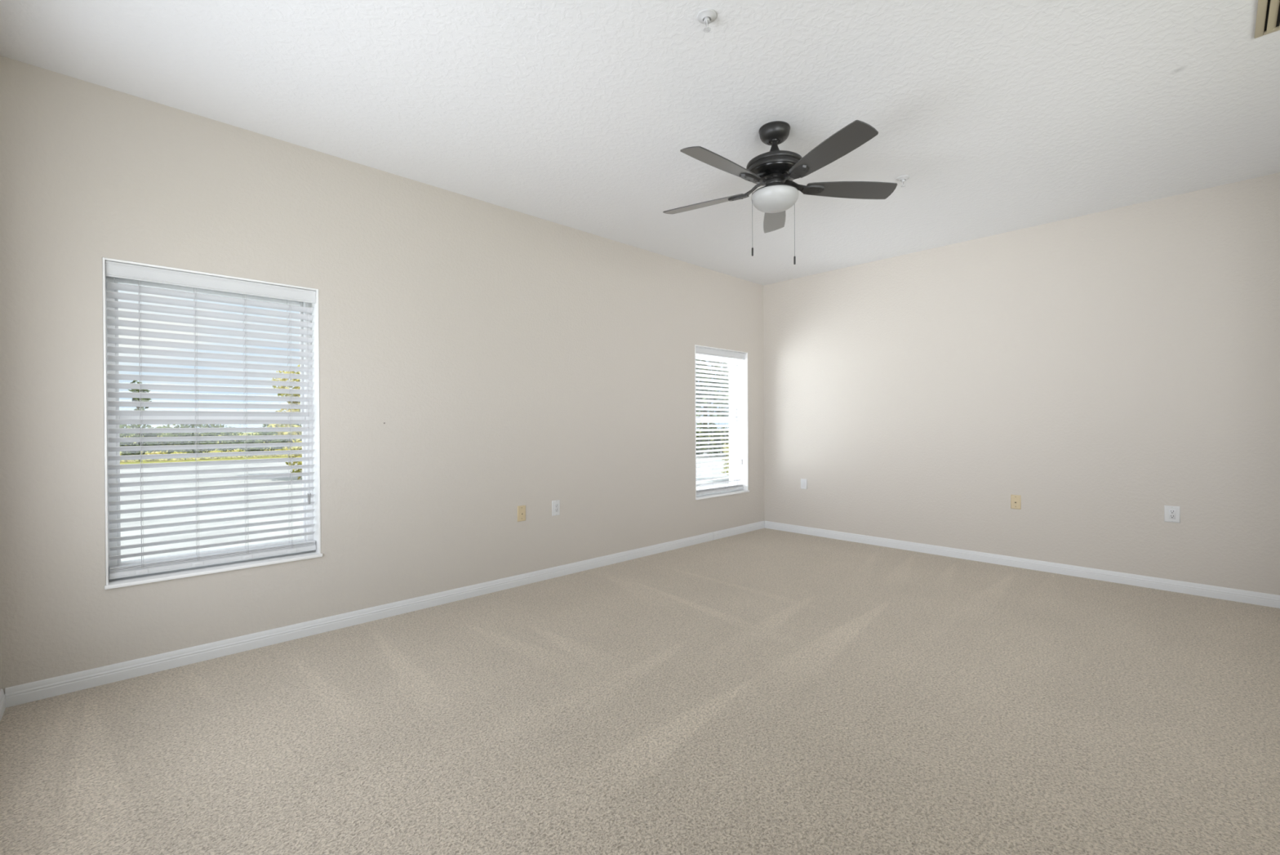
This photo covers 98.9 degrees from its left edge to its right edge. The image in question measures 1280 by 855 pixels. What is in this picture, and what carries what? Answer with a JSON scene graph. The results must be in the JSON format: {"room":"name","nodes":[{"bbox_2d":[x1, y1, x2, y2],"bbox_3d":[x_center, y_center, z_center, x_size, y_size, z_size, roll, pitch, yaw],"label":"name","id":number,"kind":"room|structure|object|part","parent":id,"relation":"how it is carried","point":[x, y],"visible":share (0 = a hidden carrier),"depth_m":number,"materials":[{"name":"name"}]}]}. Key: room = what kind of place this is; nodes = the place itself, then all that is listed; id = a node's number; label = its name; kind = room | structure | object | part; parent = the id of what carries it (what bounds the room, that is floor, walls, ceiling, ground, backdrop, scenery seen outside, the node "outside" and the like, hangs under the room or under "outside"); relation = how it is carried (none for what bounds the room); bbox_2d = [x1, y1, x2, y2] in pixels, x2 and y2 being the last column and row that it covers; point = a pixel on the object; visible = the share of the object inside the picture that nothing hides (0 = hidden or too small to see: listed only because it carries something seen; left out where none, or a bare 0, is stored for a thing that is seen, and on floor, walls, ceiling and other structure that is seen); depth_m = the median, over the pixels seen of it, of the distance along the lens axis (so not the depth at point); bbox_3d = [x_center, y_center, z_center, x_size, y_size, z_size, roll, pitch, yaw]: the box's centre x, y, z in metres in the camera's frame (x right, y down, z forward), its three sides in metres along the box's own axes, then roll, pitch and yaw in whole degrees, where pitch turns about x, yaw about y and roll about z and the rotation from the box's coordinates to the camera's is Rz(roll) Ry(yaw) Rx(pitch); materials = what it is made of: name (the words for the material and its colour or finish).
{"room":"empty bedroom","nodes":[
{"label":"empty bedroom","id":0,"kind":"room"},
{"bbox_2d":[0,637,0,689],"bbox_3d":[-1.108,-0.190,0.527,0.150,2.740,4.750,-1,0,-44],"label":"wall","id":1,"kind":"structure","parent":0,"point":[0,637],"depth_m":2.30,"materials":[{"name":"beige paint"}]},
{"bbox_2d":[0,688,5,720],"bbox_3d":[-1.094,1.140,0.645,0.014,0.080,4.600,-1,0,-44],"label":"baseboard","id":2,"kind":"structure","parent":1,"relation":"attached to","point":[2,700],"depth_m":2.26,"materials":[{"name":"white wood"}]},
{"bbox_2d":[0,55,764,693],"bbox_3d":[-0.729,-0.213,4.338,5.962,2.740,0.240,-1,0,-44],"label":"wall","id":3,"kind":"structure","parent":0,"point":[508,359],"depth_m":3.27,"materials":[{"name":"beige paint"}]},
{"bbox_2d":[102,257,322,589],"bbox_3d":[-2.216,-0.022,2.897,0.890,1.524,0.241,-1,0,-44],"label":"window","id":4,"kind":"structure","parent":3,"relation":"in","point":[214,568],"depth_m":2.85,"materials":[{"name":"white paint"}]},
{"bbox_3d":[-2.283,-0.380,2.962,0.800,0.709,0.028,-1,0,-44],"label":"sash","id":5,"kind":"part","parent":4,"relation":"part of","materials":[{"name":"white plastic"}]},
{"bbox_2d":[105,261,315,578],"bbox_3d":[-2.185,-0.032,2.863,0.858,1.481,0.094,-1,0,-44],"label":"window blind","id":6,"kind":"object","parent":4,"relation":"attached to","point":[114,269],"visible":1,"depth_m":2.83,"materials":[{"name":"white plastic"}]},
{"bbox_3d":[-2.424,-0.023,2.662,0.007,1.405,0.055,-1,0,-44],"label":"ladder cord","id":7,"kind":"part","parent":6,"relation":"part of","materials":[{"name":"white fabric"}]},
{"bbox_3d":[-2.272,-0.024,2.807,0.007,1.405,0.055,-1,0,-44],"label":"ladder cord","id":8,"kind":"part","parent":6,"relation":"part of","materials":[{"name":"white fabric"}]},
{"bbox_3d":[-2.195,0.691,2.881,0.856,0.036,0.052,-1,0,-44],"label":"rail","id":9,"kind":"part","parent":6,"relation":"part of","materials":[{"name":"white plastic"}]},
{"bbox_3d":[-2.122,-0.026,2.949,0.007,1.405,0.055,-1,0,-44],"label":"ladder cord","id":10,"kind":"part","parent":6,"relation":"part of","materials":[{"name":"white fabric"}]},
{"bbox_3d":[-1.975,-0.028,3.090,0.007,1.405,0.055,-1,0,-44],"label":"ladder cord","id":11,"kind":"part","parent":6,"relation":"part of","materials":[{"name":"white fabric"}]},
{"bbox_3d":[-1.892,-0.166,3.125,0.005,1.090,0.002,-1,0,-44],"label":"pull cord","id":12,"kind":"part","parent":6,"relation":"part of","materials":[{"name":"white fabric"}]},
{"bbox_3d":[-2.257,0.306,2.942,0.800,0.756,0.030,-1,0,-44],"label":"sash","id":13,"kind":"part","parent":4,"relation":"part of","materials":[{"name":"white plastic"}]},
{"bbox_3d":[-2.179,0.731,2.867,0.890,0.018,0.146,-1,0,-44],"label":"sill","id":14,"kind":"part","parent":4,"relation":"part of","materials":[{"name":"white paint"}]},
{"bbox_2d":[4,520,764,707],"bbox_3d":[-0.630,1.117,4.258,5.650,0.080,0.014,-1,0,-44],"label":"baseboard","id":15,"kind":"structure","parent":3,"relation":"attached to","point":[20,694],"depth_m":3.05,"materials":[{"name":"white wood"}]},
{"bbox_2d":[517,505,525,521],"bbox_3d":[-0.869,0.632,4.031,0.070,0.114,0.012,-1,0,-44],"label":"cable plate","id":16,"kind":"object","parent":3,"relation":"attached to","point":[521,508],"visible":1,"depth_m":4.03,"materials":[{"name":"beige plastic"}]},
{"bbox_2d":[551,499,559,515],"bbox_3d":[-0.650,0.623,4.243,0.072,0.118,0.007,-1,0,-44],"label":"wall outlet","id":17,"kind":"object","parent":3,"relation":"attached to","point":[555,504],"visible":1,"depth_m":4.24,"materials":[{"name":"white plastic"}]},
{"bbox_2d":[554,503,558,512],"bbox_3d":[-0.649,0.623,4.242,0.034,0.067,0.004,-1,0,-44],"label":"receptacle","id":18,"kind":"object","parent":17,"relation":"attached to","point":[556,505],"depth_m":4.24,"materials":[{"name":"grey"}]},
{"bbox_2d":[694,344,749,499],"bbox_3d":[0.790,-0.053,5.766,0.890,1.524,0.241,-1,0,-44],"label":"window","id":19,"kind":"structure","parent":3,"relation":"in","point":[744,477],"depth_m":6.01,"materials":[{"name":"white paint"}]},
{"bbox_3d":[0.723,-0.412,5.830,0.800,0.709,0.028,-1,0,-44],"label":"sash","id":20,"kind":"part","parent":19,"relation":"part of","materials":[{"name":"white plastic"}]},
{"bbox_3d":[0.749,0.275,5.811,0.800,0.756,0.030,-1,0,-44],"label":"sash","id":21,"kind":"part","parent":19,"relation":"part of","materials":[{"name":"white plastic"}]},
{"bbox_3d":[0.739,-0.057,5.818,0.878,1.517,0.095,-1,0,-44],"label":"frame","id":22,"kind":"part","parent":19,"relation":"part of","materials":[{"name":"white plastic"}]},
{"bbox_2d":[695,346,746,495],"bbox_3d":[0.820,-0.063,5.731,0.858,1.481,0.094,-1,0,-44],"label":"window blind","id":23,"kind":"object","parent":19,"relation":"attached to","point":[700,350],"visible":0.78,"depth_m":5.76,"materials":[{"name":"white plastic"}]},
{"bbox_3d":[0.581,-0.054,5.529,0.007,1.405,0.055,-1,0,-44],"label":"ladder cord","id":24,"kind":"part","parent":23,"relation":"part of","materials":[{"name":"white fabric"}]},
{"bbox_3d":[0.733,-0.056,5.674,0.007,1.405,0.055,-1,0,-44],"label":"ladder cord","id":25,"kind":"part","parent":23,"relation":"part of","materials":[{"name":"white fabric"}]},
{"bbox_3d":[0.810,0.660,5.749,0.856,0.036,0.052,-1,0,-44],"label":"rail","id":26,"kind":"part","parent":23,"relation":"part of","materials":[{"name":"white plastic"}]},
{"bbox_3d":[0.883,-0.057,5.817,0.007,1.405,0.055,-1,0,-44],"label":"ladder cord","id":27,"kind":"part","parent":23,"relation":"part of","materials":[{"name":"white fabric"}]},
{"bbox_3d":[1.030,-0.059,5.958,0.007,1.405,0.055,-1,0,-44],"label":"ladder cord","id":28,"kind":"part","parent":23,"relation":"part of","materials":[{"name":"white fabric"}]},
{"bbox_3d":[1.113,-0.197,5.993,0.005,1.090,0.002,-1,0,-44],"label":"pull cord","id":29,"kind":"part","parent":23,"relation":"part of","materials":[{"name":"white fabric"}]},
{"bbox_3d":[0.826,0.699,5.736,0.890,0.018,0.146,-1,0,-44],"label":"sill","id":30,"kind":"part","parent":19,"relation":"part of","materials":[{"name":"white paint"}]},
{"bbox_2d":[0,528,1279,854],"bbox_3d":[0.967,1.218,2.577,5.862,0.120,4.850,-1,0,-44],"label":"floor","id":31,"kind":"structure","parent":0,"point":[762,691],"depth_m":2.13,"materials":[{"name":"beige carpet"}]},
{"bbox_2d":[0,0,1279,285],"bbox_3d":[0.904,-1.657,2.611,5.962,0.150,4.990,-1,0,-44],"label":"ceiling","id":32,"kind":"structure","parent":0,"point":[1000,116],"depth_m":2.59,"materials":[{"name":"white paint"}]},
{"bbox_2d":[697,8,716,32],"bbox_3d":[0.257,-1.548,2.097,0.076,0.056,0.076,0,0,6],"label":"sprinkler","id":33,"kind":"object","parent":32,"relation":"attached to","point":[706,16],"visible":1,"depth_m":2.09,"materials":[{"name":"white metal"}]},
{"bbox_3d":[0.257,-1.544,2.097,0.025,0.046,0.026,0,0,6],"label":"frame","id":34,"kind":"part","parent":33,"relation":"part of","materials":[{"name":"white metal"}]},
{"bbox_2d":[662,120,897,264],"bbox_3d":[0.681,-1.224,2.890,1.230,0.716,1.264,-1,0,-44],"label":"ceiling fan","id":35,"kind":"object","parent":32,"relation":"hanging from","point":[775,170],"visible":1,"depth_m":2.83,"materials":[{"name":"black metal"}]},
{"bbox_3d":[0.366,-1.272,3.127,0.491,0.006,0.137,0,14,31],"label":"blade","id":36,"kind":"part","parent":35,"relation":"part of","materials":[{"name":"grey wood"}]},
{"bbox_3d":[0.403,-1.270,2.646,0.491,0.006,0.137,-1,14,-41],"label":"blade","id":37,"kind":"part","parent":35,"relation":"part of","materials":[{"name":"grey wood"}]},
{"bbox_3d":[0.597,-1.102,2.912,0.004,0.296,0.003,-1,0,-44],"label":"pull chain","id":38,"kind":"part","parent":35,"relation":"part of","materials":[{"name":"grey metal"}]},
{"bbox_3d":[0.715,-1.335,2.911,0.272,0.022,0.272,-1,0,-44],"label":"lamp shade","id":39,"kind":"part","parent":35,"relation":"part of","materials":[{"name":"black metal"}]},
{"bbox_3d":[0.716,-1.196,2.912,0.245,0.086,0.245,-1,0,-44],"label":"lamp shade","id":40,"kind":"part","parent":35,"relation":"part of","materials":[{"name":"white glass"}]},
{"bbox_3d":[0.812,-1.275,3.310,0.137,0.006,0.491,-14,-3,13],"label":"blade","id":41,"kind":"part","parent":35,"relation":"part of","materials":[{"name":"grey wood"}]},
{"bbox_3d":[0.822,-1.081,2.913,0.004,0.344,0.003,-1,0,-44],"label":"pull chain","id":42,"kind":"part","parent":35,"relation":"part of","materials":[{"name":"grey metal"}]},
{"bbox_3d":[0.872,-1.271,2.532,0.137,0.006,0.491,14,-5,-22],"label":"blade","id":43,"kind":"part","parent":35,"relation":"part of","materials":[{"name":"black wood"}]},
{"bbox_3d":[1.125,-1.275,2.943,0.491,0.006,0.137,0,-13,-5],"label":"blade","id":44,"kind":"part","parent":35,"relation":"part of","materials":[{"name":"grey wood"}]},
{"bbox_2d":[896,175,909,187],"bbox_3d":[1.677,-1.563,3.492,0.076,0.056,0.076,0,0,35],"label":"sprinkler","id":45,"kind":"object","parent":32,"relation":"attached to","point":[903,178],"visible":1,"depth_m":3.48,"materials":[{"name":"white metal"}]},
{"bbox_2d":[1253,0,1279,38],"bbox_3d":[2.420,-1.578,1.905,0.560,0.014,0.360,-1,0,-44],"label":"ceiling vent","id":46,"kind":"object","parent":32,"relation":"in","point":[1268,15],"visible":1,"depth_m":2.11,"materials":[{"name":"beige metal"}]},
{"bbox_2d":[763,172,1279,595],"bbox_3d":[3.096,-0.234,4.539,0.150,2.740,4.750,-1,0,-44],"label":"wall","id":47,"kind":"structure","parent":0,"point":[1104,371],"depth_m":4.26,"materials":[{"name":"beige paint"}]},
{"bbox_2d":[800,478,807,488],"bbox_3d":[1.746,0.602,5.844,0.014,0.106,0.070,-1,0,-44],"label":"blank plate","id":48,"kind":"object","parent":47,"relation":"attached to","point":[803,482],"visible":1,"depth_m":5.84,"materials":[{"name":"white plastic"}]},
{"bbox_3d":[1.742,0.599,5.840,0.002,0.074,0.044,-1,0,-44],"label":"raised panel","id":49,"kind":"part","parent":48,"relation":"part of","materials":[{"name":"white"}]},
{"bbox_2d":[1010,494,1021,509],"bbox_3d":[3.062,0.607,4.466,0.012,0.114,0.070,-1,0,-44],"label":"cable plate","id":50,"kind":"object","parent":47,"relation":"attached to","point":[1015,500],"visible":1,"depth_m":4.46,"materials":[{"name":"beige plastic"}]},
{"bbox_2d":[764,520,1279,608],"bbox_3d":[2.997,1.097,4.539,0.014,0.080,4.586,-1,0,-44],"label":"baseboard","id":51,"kind":"structure","parent":47,"relation":"attached to","point":[1190,588],"depth_m":4.26,"materials":[{"name":"white wood"}]},
{"bbox_2d":[1164,505,1180,522],"bbox_3d":[3.696,0.602,3.805,0.007,0.114,0.079,-1,0,-44],"label":"wall outlet","id":52,"kind":"object","parent":47,"relation":"attached to","point":[1171,513],"visible":1,"depth_m":3.80,"materials":[{"name":"white plastic"}]},
{"bbox_2d":[1168,508,1175,519],"bbox_3d":[3.695,0.602,3.804,0.004,0.067,0.034,-1,0,-44],"label":"receptacle","id":53,"kind":"object","parent":52,"relation":"attached to","point":[1171,511],"depth_m":3.80,"materials":[{"name":"grey plastic"}]},
{"label":"outside","id":54,"kind":"structure","parent":0,"visible":0},
{"bbox_2d":[120,443,728,561],"bbox_3d":[0.443,1.361,21.713,100.000,0.300,23.240,-1,0,-44],"label":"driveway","id":55,"kind":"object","parent":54,"point":[132,550],"depth_m":9.22,"materials":[{"name":"concrete"}]},
{"bbox_2d":[266,364,302,479],"bbox_3d":[-8.191,-0.125,13.875,1.852,3.059,1.931,0,0,11],"label":"bushy tree","id":56,"kind":"object","parent":55,"relation":"on","point":[299,470],"visible":0.09,"depth_m":13.44,"materials":[{"name":"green plant"}]},
{"bbox_2d":[695,359,728,449],"bbox_3d":[3.266,-2.068,27.962,6.252,6.464,7.156,-1,0,-44],"label":"leafy tree","id":57,"kind":"object","parent":55,"relation":"on","point":[695,359],"visible":0.12,"depth_m":27.24,"materials":[{"name":"plant"}]},
{"bbox_2d":[696,422,728,457],"bbox_3d":[3.567,0.530,22.860,10.618,2.030,1.721,0,0,-18],"label":"hedge","id":58,"kind":"object","parent":55,"relation":"on","point":[724,435],"visible":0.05,"depth_m":22.27,"materials":[{"name":"green plant"}]},
{"bbox_2d":[720,443,728,475],"bbox_3d":[2.302,0.678,12.818,0.875,1.162,1.185,0,0,-12],"label":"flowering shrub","id":59,"kind":"object","parent":55,"relation":"on","point":[724,447],"visible":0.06,"depth_m":12.81,"materials":[{"name":"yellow plant"}]},
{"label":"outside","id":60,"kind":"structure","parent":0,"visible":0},
{"bbox_2d":[120,430,728,464],"bbox_3d":[-44.179,1.264,75.711,150.000,0.320,116.500,-1,0,-44],"label":"lawn","id":61,"kind":"structure","parent":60,"point":[239,433],"depth_m":22.41,"materials":[{"name":"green plant"}]},
{"bbox_2d":[128,380,151,443],"bbox_3d":[-25.275,-0.582,27.760,0.799,3.777,0.888,0,0,-1],"label":"leafy tree","id":62,"kind":"object","parent":61,"relation":"on","point":[135,399],"visible":0.33,"depth_m":27.64,"materials":[{"name":"green plant"}]},
{"bbox_2d":[120,447,293,462],"bbox_3d":[-20.572,1.234,19.251,27.982,0.693,0.848,-1,0,-44],"label":"ground cover","id":63,"kind":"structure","parent":61,"relation":"on","point":[234,450],"depth_m":21.84,"materials":[{"name":"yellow plant"}]},
{"bbox_2d":[119,423,302,460],"bbox_3d":[-21.126,0.681,20.989,29.492,2.714,2.733,-1,0,-44],"label":"hedge","id":64,"kind":"object","parent":61,"relation":"on","point":[223,433],"visible":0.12,"depth_m":23.16,"materials":[{"name":"green plant"}]}
]}

